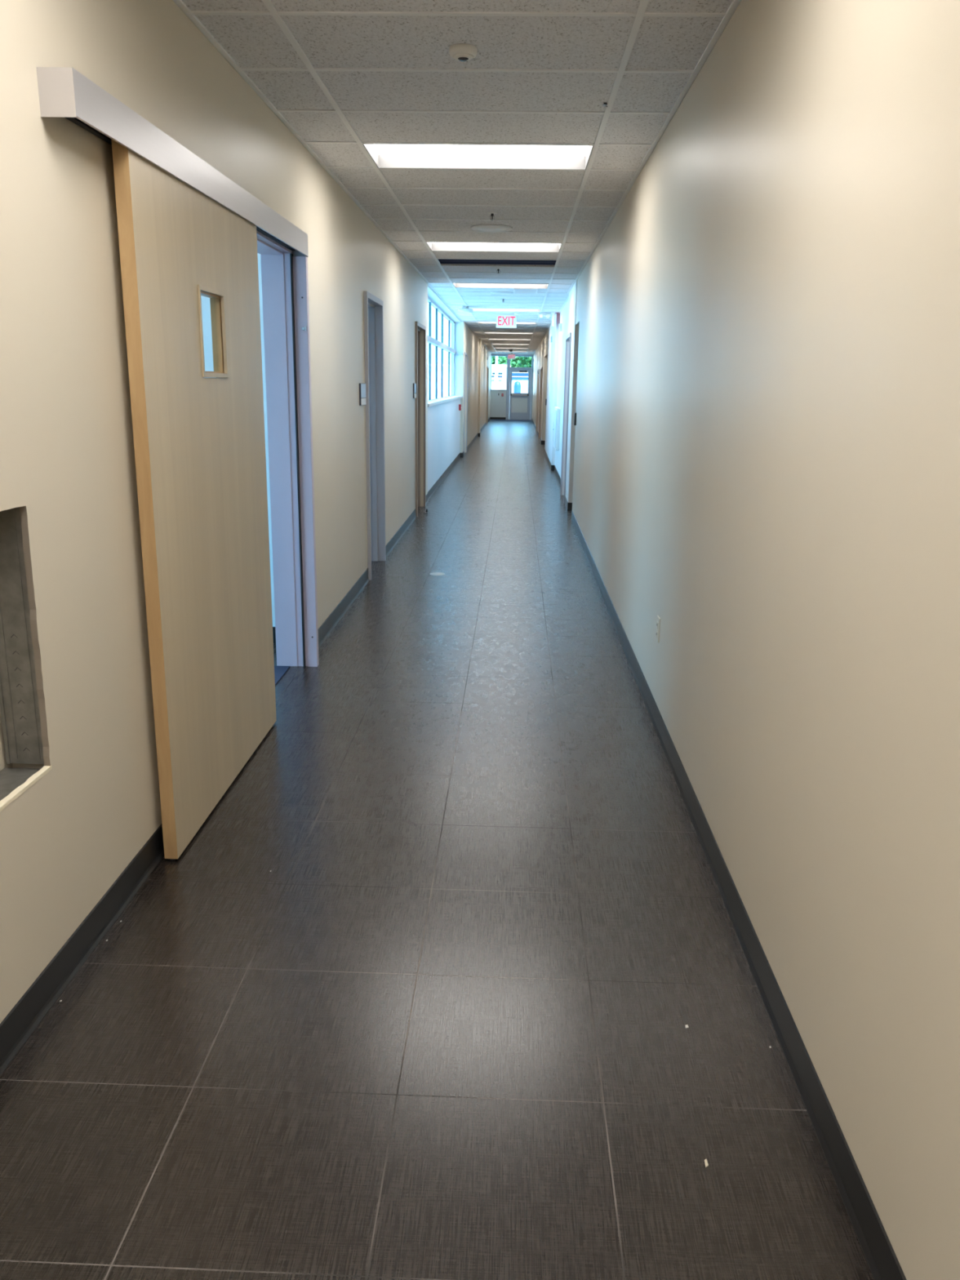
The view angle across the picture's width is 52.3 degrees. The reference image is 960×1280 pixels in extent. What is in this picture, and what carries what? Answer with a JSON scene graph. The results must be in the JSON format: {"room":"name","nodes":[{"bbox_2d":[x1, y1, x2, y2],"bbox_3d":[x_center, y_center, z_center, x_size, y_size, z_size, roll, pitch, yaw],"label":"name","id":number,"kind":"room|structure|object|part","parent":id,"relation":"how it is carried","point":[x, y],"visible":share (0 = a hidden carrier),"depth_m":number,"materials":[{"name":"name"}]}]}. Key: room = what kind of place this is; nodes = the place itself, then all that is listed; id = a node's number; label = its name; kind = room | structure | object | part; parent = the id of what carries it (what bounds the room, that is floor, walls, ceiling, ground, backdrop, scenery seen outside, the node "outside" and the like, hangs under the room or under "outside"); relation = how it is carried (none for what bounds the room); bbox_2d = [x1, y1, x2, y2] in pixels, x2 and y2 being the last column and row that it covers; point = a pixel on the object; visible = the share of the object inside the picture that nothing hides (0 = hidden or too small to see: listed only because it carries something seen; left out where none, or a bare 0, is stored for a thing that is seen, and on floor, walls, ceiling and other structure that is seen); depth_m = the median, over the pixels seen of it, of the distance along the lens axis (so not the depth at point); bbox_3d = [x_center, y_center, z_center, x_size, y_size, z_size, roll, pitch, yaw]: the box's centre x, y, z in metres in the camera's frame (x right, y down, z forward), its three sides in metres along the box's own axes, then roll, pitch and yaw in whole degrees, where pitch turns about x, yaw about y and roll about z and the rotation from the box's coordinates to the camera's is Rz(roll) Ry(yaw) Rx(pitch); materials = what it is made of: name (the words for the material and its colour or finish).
{"room":"building corridor","nodes":[
{"label":"building corridor","id":0,"kind":"room"},
{"bbox_2d":[200,253,275,626],"bbox_3d":[-2.776,-1.894,6.466,3.457,3.350,12.700,1,15,2],"label":"wall","id":1,"kind":"structure","parent":0,"point":[206,306],"depth_m":5.47,"materials":[{"name":"paint"}]},
{"bbox_2d":[0,0,491,1023],"bbox_3d":[-0.497,-4.868,17.880,0.255,3.350,49.000,1,15,2],"label":"wall","id":2,"kind":"structure","parent":0,"point":[68,833],"depth_m":2.71,"materials":[{"name":"beige paint"}]},
{"bbox_2d":[0,765,44,800],"bbox_3d":[-1.167,0.413,2.104,0.126,0.016,0.752,1,15,2],"label":"metal track","id":3,"kind":"object","parent":2,"relation":"attached to","point":[11,779],"visible":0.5,"depth_m":2.41,"materials":[{"name":"grey metal"}]},
{"bbox_2d":[0,506,44,764],"bbox_3d":[-1.134,-0.086,2.378,0.103,0.814,0.042,1,15,2],"label":"wall niche","id":4,"kind":"object","parent":2,"relation":"attached to","point":[19,698],"visible":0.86,"depth_m":2.39,"materials":[{"name":"grey"}]},
{"bbox_3d":[-1.091,0.087,2.030,0.016,0.770,0.800,1,15,2],"label":"drywall panel","id":5,"kind":"part","parent":2,"relation":"part of","materials":[{"name":"beige paint"}]},
{"bbox_2d":[35,66,308,257],"bbox_3d":[-0.950,-1.631,3.596,0.085,0.106,2.670,1,15,2],"label":"track cover","id":6,"kind":"object","parent":2,"relation":"attached to","point":[65,92],"visible":0.96,"depth_m":2.75,"materials":[{"name":"silver metal"}]},
{"bbox_3d":[-0.976,-1.636,3.595,0.019,0.063,2.610,1,15,2],"label":"rail","id":7,"kind":"part","parent":6,"relation":"part of","materials":[{"name":"black"}]},
{"bbox_2d":[111,138,276,860],"bbox_3d":[-0.965,-0.506,3.584,0.049,2.181,1.374,1,15,2],"label":"sliding door","id":8,"kind":"structure","parent":6,"relation":"hanging from","point":[199,442],"depth_m":3.30,"materials":[{"name":"brown wood"}]},
{"bbox_2d":[0,417,489,1075],"bbox_3d":[-2.177,-3.311,18.249,3.588,0.102,48.800,1,15,2],"label":"baseboard","id":9,"kind":"structure","parent":2,"relation":"attached to","point":[29,1011],"depth_m":2.71,"materials":[{"name":"black plastic"}]},
{"bbox_2d":[256,230,319,667],"bbox_3d":[-1.022,-0.713,4.362,0.226,2.190,1.680,1,15,2],"label":"door frame","id":10,"kind":"structure","parent":2,"relation":"in","point":[284,276],"depth_m":5.10,"materials":[{"name":"grey"}]},
{"bbox_3d":[-0.914,-0.885,5.149,0.068,2.125,0.044,1,15,2],"label":"stop post","id":11,"kind":"part","parent":10,"relation":"part of","materials":[{"name":"grey metal"}]},
{"bbox_2d":[173,0,491,353],"bbox_3d":[-0.402,-5.857,17.513,0.132,0.023,48.800,1,15,2],"label":"trim","id":12,"kind":"structure","parent":2,"relation":"attached to","point":[180,3],"depth_m":4.45,"materials":[{"name":"silver metal"}]},
{"bbox_2d":[359,383,365,405],"bbox_3d":[-0.867,-1.816,7.227,0.015,0.157,0.230,1,15,2],"label":"room sign","id":13,"kind":"object","parent":2,"relation":"attached to","point":[362,386],"visible":1,"depth_m":7.17,"materials":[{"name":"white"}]},
{"bbox_2d":[364,291,386,580],"bbox_3d":[-1.330,-1.650,7.940,0.996,2.170,0.910,1,15,2],"label":"door","id":14,"kind":"structure","parent":2,"relation":"in","point":[373,305],"depth_m":8.22,"materials":[{"name":"grey metal"}]},
{"bbox_2d":[413,383,416,398],"bbox_3d":[-0.728,-2.781,10.910,0.015,0.160,0.210,1,15,2],"label":"room sign","id":15,"kind":"object","parent":2,"relation":"attached to","point":[414,384],"visible":1,"depth_m":10.85,"materials":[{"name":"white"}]},
{"bbox_2d":[415,321,426,517],"bbox_3d":[-0.780,-2.620,11.643,0.174,2.175,1.060,1,15,2],"label":"door","id":16,"kind":"structure","parent":2,"relation":"in","point":[419,326],"depth_m":11.95,"materials":[{"name":"beige"}]},
{"bbox_2d":[427,296,462,406],"bbox_3d":[-0.615,-4.723,16.215,0.220,1.485,7.780,1,15,2],"label":"window","id":17,"kind":"structure","parent":2,"relation":"in","point":[435,342],"depth_m":16.43,"materials":[{"name":"grey"}]},
{"bbox_3d":[-0.604,-4.024,16.399,0.175,0.040,7.780,1,15,2],"label":"sill","id":18,"kind":"part","parent":17,"relation":"part of","materials":[{"name":"white plastic"}]},
{"bbox_2d":[463,352,467,455],"bbox_3d":[-0.407,-5.111,21.201,0.215,2.130,1.150,1,15,2],"label":"door frame","id":19,"kind":"structure","parent":2,"relation":"in","point":[465,353],"depth_m":20.88,"materials":[{"name":"grey"}]},
{"bbox_2d":[485,366,488,422],"bbox_3d":[0.182,-9.216,36.888,0.215,2.090,1.700,1,15,2],"label":"door","id":20,"kind":"structure","parent":2,"relation":"in","point":[487,366],"depth_m":36.30,"materials":[{"name":"beige"}]},
{"bbox_2d":[274,665,289,685],"bbox_3d":[-1.612,0.284,4.833,1.089,0.006,1.180,1,15,2],"label":"floor","id":21,"kind":"structure","parent":0,"point":[279,671],"depth_m":5.28,"materials":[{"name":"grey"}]},
{"bbox_2d":[0,419,874,1279],"bbox_3d":[-0.080,-3.151,18.197,8.050,0.120,49.070,1,15,2],"label":"floor","id":22,"kind":"structure","parent":0,"point":[444,1035],"depth_m":2.46,"materials":[{"name":"tile"}]},
{"bbox_2d":[430,572,444,575],"bbox_3d":[-0.352,-0.544,8.056,0.124,0.006,0.124,1,15,2],"label":"floor plate","id":23,"kind":"object","parent":22,"relation":"on","point":[433,573],"depth_m":8.04,"materials":[{"name":"grey metal"}]},
{"bbox_3d":[-0.351,-0.545,8.055,0.110,0.004,0.110,7,16,24],"label":"lid","id":24,"kind":"part","parent":23,"relation":"part of","materials":[{"name":"grey"}]},
{"bbox_2d":[490,419,531,422],"bbox_3d":[1.290,-9.171,40.867,1.680,0.006,1.750,1,15,2],"label":"mat","id":25,"kind":"object","parent":22,"relation":"on","point":[525,420],"visible":1,"depth_m":40.74,"materials":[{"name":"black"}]},
{"bbox_2d":[704,1159,708,1167],"bbox_3d":[0.461,1.066,1.993,0.006,0.002,0.022,1,15,2],"label":"chip","id":26,"kind":"object","parent":22,"relation":"on","point":[705,1160],"visible":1,"depth_m":1.99,"materials":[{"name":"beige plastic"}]},
{"bbox_2d":[181,0,733,353],"bbox_3d":[0.396,-5.826,17.447,2.031,0.041,48.886,1,15,2],"label":"ceiling","id":27,"kind":"structure","parent":0,"point":[345,75],"depth_m":4.25,"materials":[{"name":"tile"}]},
{"bbox_2d":[448,43,477,61],"bbox_3d":[-0.062,-2.161,3.609,0.106,0.040,0.106,1,15,2],"label":"smoke detector","id":28,"kind":"object","parent":27,"relation":"attached to","point":[460,51],"visible":1,"depth_m":3.58,"materials":[{"name":"white plastic"}]},
{"bbox_2d":[457,306,472,311],"bbox_3d":[-0.237,-5.375,15.895,0.250,0.082,0.250,1,15,2],"label":"disc","id":29,"kind":"object","parent":27,"relation":"attached to","point":[464,308],"visible":1,"depth_m":15.83,"materials":[{"name":"white plastic"}]},
{"bbox_2d":[362,143,593,169],"bbox_3d":[0.000,-2.677,5.310,1.191,0.104,0.584,1,15,2],"label":"ceiling light","id":30,"kind":"object","parent":27,"relation":"attached to","point":[384,155],"visible":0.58,"depth_m":5.58,"materials":[{"name":"white plastic"}]},
{"bbox_2d":[477,321,496,323],"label":"ceiling light","id":31,"kind":"object","parent":27,"relation":"attached to","point":[477,322],"depth_m":20.34,"materials":[{"name":"grey plastic"}]},
{"bbox_2d":[471,224,512,231],"bbox_3d":[0.092,-3.264,7.757,0.330,0.013,0.330,1,15,2],"label":"ceiling speaker","id":32,"kind":"object","parent":27,"relation":"attached to","point":[483,228],"visible":1,"depth_m":7.71,"materials":[{"name":"silver metal"}]},
{"bbox_2d":[476,226,506,231],"bbox_3d":[0.092,-3.260,7.758,0.236,0.004,0.236,1,15,2],"label":"grille","id":33,"kind":"object","parent":32,"relation":"attached to","point":[478,228],"depth_m":7.75,"materials":[{"name":"white plastic"}]},
{"bbox_2d":[487,211,497,220],"bbox_3d":[0.088,-3.055,7.057,0.072,0.052,0.072,1,15,2],"label":"sprinkler","id":34,"kind":"object","parent":27,"relation":"attached to","point":[491,213],"visible":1,"depth_m":7.05,"materials":[{"name":"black metal"}]},
{"bbox_2d":[426,242,561,252],"bbox_3d":[0.133,-3.607,8.845,1.191,0.104,0.584,1,15,2],"label":"ceiling light","id":35,"kind":"object","parent":27,"relation":"attached to","point":[451,246],"visible":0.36,"depth_m":9.13,"materials":[{"name":"grey plastic"}]},
{"bbox_2d":[437,258,555,265],"bbox_3d":[0.227,-4.167,10.484,1.600,0.306,0.428,1,15,2],"label":"air duct","id":36,"kind":"object","parent":27,"relation":"attached to","point":[441,260],"visible":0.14,"depth_m":10.32,"materials":[{"name":"black metal"}]},
{"bbox_2d":[453,283,548,288],"bbox_3d":[0.266,-4.537,12.380,1.191,0.104,0.584,1,15,2],"label":"ceiling light","id":37,"kind":"object","parent":27,"relation":"attached to","point":[456,285],"visible":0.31,"depth_m":12.66,"materials":[{"name":"grey plastic"}]},
{"bbox_2d":[490,291,514,294],"bbox_3d":[0.307,-4.744,13.382,0.330,0.013,0.330,1,15,2],"label":"ceiling speaker","id":38,"kind":"object","parent":27,"relation":"attached to","point":[495,292],"visible":0.99,"depth_m":13.33,"materials":[{"name":"white plastic"}]},
{"bbox_2d":[493,293,510,294],"bbox_3d":[0.307,-4.740,13.383,0.236,0.004,0.236,1,15,2],"label":"grille","id":39,"kind":"object","parent":38,"relation":"attached to","point":[494,293],"depth_m":13.37,"materials":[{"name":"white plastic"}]},
{"bbox_2d":[471,308,540,311],"bbox_3d":[0.421,-5.621,16.504,1.191,0.104,0.584,1,15,2],"label":"ceiling light","id":40,"kind":"object","parent":27,"relation":"attached to","point":[473,309],"visible":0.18,"depth_m":16.79,"materials":[{"name":"grey plastic"}]},
{"bbox_2d":[496,314,516,328],"bbox_3d":[0.475,-5.742,17.614,0.366,0.227,0.060,1,15,2],"label":"exit sign","id":41,"kind":"object","parent":27,"relation":"hanging from","point":[503,321],"visible":1,"depth_m":17.60,"materials":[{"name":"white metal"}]},
{"bbox_3d":[0.474,-5.644,17.640,0.366,0.024,0.028,1,15,2],"label":"rail","id":42,"kind":"part","parent":41,"relation":"part of","materials":[{"name":"white metal"}]},
{"bbox_2d":[484,332,533,333],"bbox_3d":[0.709,-7.636,24.163,1.191,0.104,0.584,1,15,2],"label":"ceiling light","id":43,"kind":"object","parent":27,"relation":"attached to","point":[484,332],"visible":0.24,"depth_m":24.45,"materials":[{"name":"grey plastic"}]},
{"bbox_2d":[488,338,530,340],"bbox_3d":[0.842,-8.566,27.698,1.191,0.104,0.584,1,15,2],"label":"ceiling light","id":44,"kind":"object","parent":27,"relation":"attached to","point":[489,339],"visible":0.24,"depth_m":27.98,"materials":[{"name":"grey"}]},
{"bbox_2d":[494,347,524,348],"bbox_3d":[1.107,-10.425,34.768,1.191,0.104,0.584,1,15,2],"label":"ceiling light","id":45,"kind":"object","parent":27,"relation":"attached to","point":[495,348],"visible":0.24,"depth_m":35.06,"materials":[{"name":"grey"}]},
{"bbox_2d":[491,343,528,345],"bbox_3d":[0.975,-9.495,31.233,1.191,0.104,0.584,1,15,2],"label":"ceiling light","id":46,"kind":"object","parent":27,"relation":"attached to","point":[491,344],"visible":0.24,"depth_m":31.52,"materials":[{"name":"grey plastic"}]},
{"bbox_2d":[507,352,515,359],"bbox_3d":[1.302,-11.709,40.328,0.326,0.242,0.060,1,15,2],"label":"exit sign","id":47,"kind":"object","parent":27,"relation":"hanging from","point":[511,356],"visible":1,"depth_m":40.33,"materials":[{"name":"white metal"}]},
{"bbox_2d":[496,351,526,351],"bbox_3d":[1.240,-11.355,38.303,1.191,0.104,0.584,1,15,2],"label":"ceiling light","id":48,"kind":"object","parent":27,"relation":"attached to","point":[496,351],"visible":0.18,"depth_m":38.59,"materials":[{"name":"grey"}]},
{"bbox_2d":[513,288,537,293],"bbox_3d":[0.604,-4.631,12.986,0.320,0.020,0.600,1,15,2],"label":"ceiling vent","id":49,"kind":"object","parent":27,"relation":"in","point":[517,291],"visible":1,"depth_m":12.86,"materials":[{"name":"silver metal"}]},
{"bbox_2d":[516,322,536,324],"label":"ceiling light","id":50,"kind":"object","parent":27,"relation":"attached to","point":[517,322],"depth_m":20.31,"materials":[{"name":"grey plastic"}]},
{"bbox_2d":[538,312,550,318],"bbox_3d":[1.123,-5.644,17.015,0.200,0.091,0.160,1,15,2],"label":"emergency light","id":51,"kind":"object","parent":27,"relation":"attached to","point":[540,314],"visible":1,"depth_m":16.98,"materials":[{"name":"white plastic"}]},
{"bbox_2d":[551,311,555,327],"bbox_3d":[1.264,-5.558,16.960,0.060,0.227,0.366,1,15,2],"label":"exit sign","id":52,"kind":"object","parent":27,"relation":"hanging from","point":[553,313],"visible":1,"depth_m":16.81,"materials":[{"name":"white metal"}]},
{"bbox_3d":[1.264,-5.549,16.962,0.020,0.185,0.360,1,15,2],"label":"panel","id":53,"kind":"part","parent":52,"relation":"part of","materials":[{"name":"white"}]},
{"bbox_2d":[489,353,533,417],"bbox_3d":[1.360,-11.038,41.393,2.000,3.350,0.120,1,15,2],"label":"wall","id":54,"kind":"structure","parent":0,"point":[498,403],"depth_m":41.59,"materials":[{"name":"grey paint"}]},
{"bbox_2d":[489,417,506,419],"bbox_3d":[0.769,-9.463,41.763,0.670,0.100,0.008,1,15,2],"label":"baseboard","id":55,"kind":"structure","parent":54,"relation":"attached to","point":[491,418],"depth_m":41.76,"materials":[{"name":"black plastic"}]},
{"bbox_2d":[490,354,533,420],"bbox_3d":[1.339,-10.698,41.457,1.770,2.660,0.130,1,15,2],"label":"door frame","id":56,"kind":"structure","parent":54,"relation":"in","point":[508,368],"depth_m":41.30,"materials":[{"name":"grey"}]},
{"bbox_2d":[509,369,531,419],"bbox_3d":[1.707,-10.377,41.468,0.896,2.044,0.135,1,15,2],"label":"door","id":57,"kind":"structure","parent":56,"relation":"attached to","point":[519,402],"depth_m":41.58,"materials":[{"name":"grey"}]},
{"bbox_3d":[1.678,-9.995,41.614,0.682,0.620,0.029,1,15,2],"label":"panel","id":58,"kind":"part","parent":57,"relation":"part of","materials":[{"name":"grey metal"}]},
{"bbox_2d":[532,0,959,1279],"bbox_3d":[1.441,-4.822,17.819,0.206,3.350,49.000,1,15,2],"label":"wall","id":59,"kind":"structure","parent":0,"point":[763,455],"depth_m":2.21,"materials":[{"name":"beige paint"}]},
{"bbox_2d":[535,368,539,431],"bbox_3d":[1.901,-7.603,31.142,0.175,1.950,1.900,1,15,2],"label":"door","id":60,"kind":"structure","parent":59,"relation":"in","point":[538,370],"depth_m":30.43,"materials":[{"name":"beige"}]},
{"bbox_2d":[538,367,542,441],"bbox_3d":[1.760,-6.586,27.276,0.165,1.950,1.900,1,15,2],"label":"door","id":61,"kind":"structure","parent":59,"relation":"in","point":[541,368],"depth_m":26.59,"materials":[{"name":"beige"}]},
{"bbox_2d":[552,406,560,450],"bbox_3d":[1.285,-3.576,16.497,0.077,0.670,1.100,1,15,2],"label":"wall panel","id":62,"kind":"object","parent":59,"relation":"attached to","point":[556,428],"visible":1,"depth_m":16.01,"materials":[{"name":"white plastic"}]},
{"bbox_3d":[1.264,-3.577,16.498,0.008,0.610,1.000,1,15,2],"label":"door","id":63,"kind":"part","parent":62,"relation":"part of","materials":[{"name":"grey"}]},
{"bbox_2d":[559,323,561,331],"bbox_3d":[1.328,-5.179,16.204,0.048,0.120,0.150,1,15,2],"label":"fire alarm strobe","id":64,"kind":"object","parent":59,"relation":"attached to","point":[560,324],"visible":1,"depth_m":16.13,"materials":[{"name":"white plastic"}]},
{"bbox_2d":[560,333,571,502],"bbox_3d":[1.238,-2.976,13.149,0.192,2.155,1.080,1,15,2],"label":"door","id":65,"kind":"structure","parent":59,"relation":"in","point":[568,336],"depth_m":12.86,"materials":[{"name":"grey metal"}]},
{"bbox_2d":[573,412,576,425],"bbox_3d":[1.080,-2.507,11.095,0.020,0.140,0.080,1,15,2],"label":"card reader","id":66,"kind":"object","parent":59,"relation":"attached to","point":[575,416],"visible":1,"depth_m":11.06,"materials":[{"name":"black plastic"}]},
{"bbox_2d":[533,0,741,354],"bbox_3d":[1.367,-5.815,17.457,0.078,0.023,48.800,1,15,2],"label":"trim","id":67,"kind":"structure","parent":59,"relation":"attached to","point":[735,3],"depth_m":4.34,"materials":[{"name":"silver metal"}]},
{"bbox_2d":[655,615,660,643],"bbox_3d":[0.821,-0.051,4.517,0.009,0.115,0.073,1,15,2],"label":"wall outlet","id":68,"kind":"object","parent":59,"relation":"attached to","point":[658,624],"visible":1,"depth_m":4.50,"materials":[{"name":"beige plastic"}]},
{"bbox_2d":[531,417,906,1279],"bbox_3d":[1.773,-3.218,18.125,0.946,0.102,48.800,1,15,2],"label":"baseboard","id":69,"kind":"structure","parent":59,"relation":"attached to","point":[883,1264],"depth_m":2.37,"materials":[{"name":"black plastic"}]},
{"label":"outside","id":70,"kind":"structure","parent":0,"visible":0},
{"bbox_3d":[-12.833,-13.916,58.904,150.000,0.170,240.000,1,15,2],"label":"ground","id":71,"kind":"structure","parent":70,"visible":0},
{"bbox_2d":[427,363,511,399],"bbox_3d":[-5.588,-19.644,74.974,15.800,2.930,6.100,1,15,2],"label":"building","id":72,"kind":"structure","parent":71,"relation":"on","point":[502,369],"depth_m":72.06,"materials":[{"name":"white"}]},
{"bbox_2d":[494,355,497,389],"bbox_3d":[0.887,-19.910,67.158,0.860,7.620,0.320,1,15,2],"label":"light pole","id":73,"kind":"object","parent":71,"relation":"on","point":[496,357],"visible":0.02,"depth_m":67.48,"materials":[{"name":"white metal"}]},
{"bbox_2d":[491,355,512,365],"bbox_3d":[0.278,-23.895,82.801,5.312,8.715,5.478,1,15,2],"label":"tree","id":74,"kind":"object","parent":71,"relation":"on","point":[501,360],"visible":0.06,"depth_m":81.54,"materials":[{"name":"green plant"}]},
{"bbox_2d":[513,381,520,392],"bbox_3d":[2.064,-13.466,54.316,0.400,1.740,0.415,1,15,2],"label":"bin","id":75,"kind":"object","parent":71,"relation":"on","point":[517,387],"visible":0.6,"depth_m":54.04,"materials":[{"name":"blue paint"}]},
{"bbox_2d":[506,356,528,380],"bbox_3d":[3.750,-25.644,89.358,5.259,8.013,5.028,1,15,2],"label":"tree","id":76,"kind":"object","parent":71,"relation":"on","point":[514,363],"visible":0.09,"depth_m":88.15,"materials":[{"name":"green plant"}]},
{"bbox_2d":[509,372,531,393],"bbox_3d":[3.913,-18.258,71.049,3.900,2.530,3.500,1,15,2],"label":"shelter","id":77,"kind":"object","parent":71,"relation":"on","point":[515,375],"visible":0.02,"depth_m":69.54,"materials":[{"name":"white"}]},
{"bbox_2d":[517,356,532,367],"bbox_3d":[5.765,-23.118,81.143,5.323,6.837,4.806,1,15,2],"label":"tree","id":78,"kind":"object","parent":71,"relation":"on","point":[527,359],"visible":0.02,"depth_m":80.96,"materials":[{"name":"green plant"}]}
]}

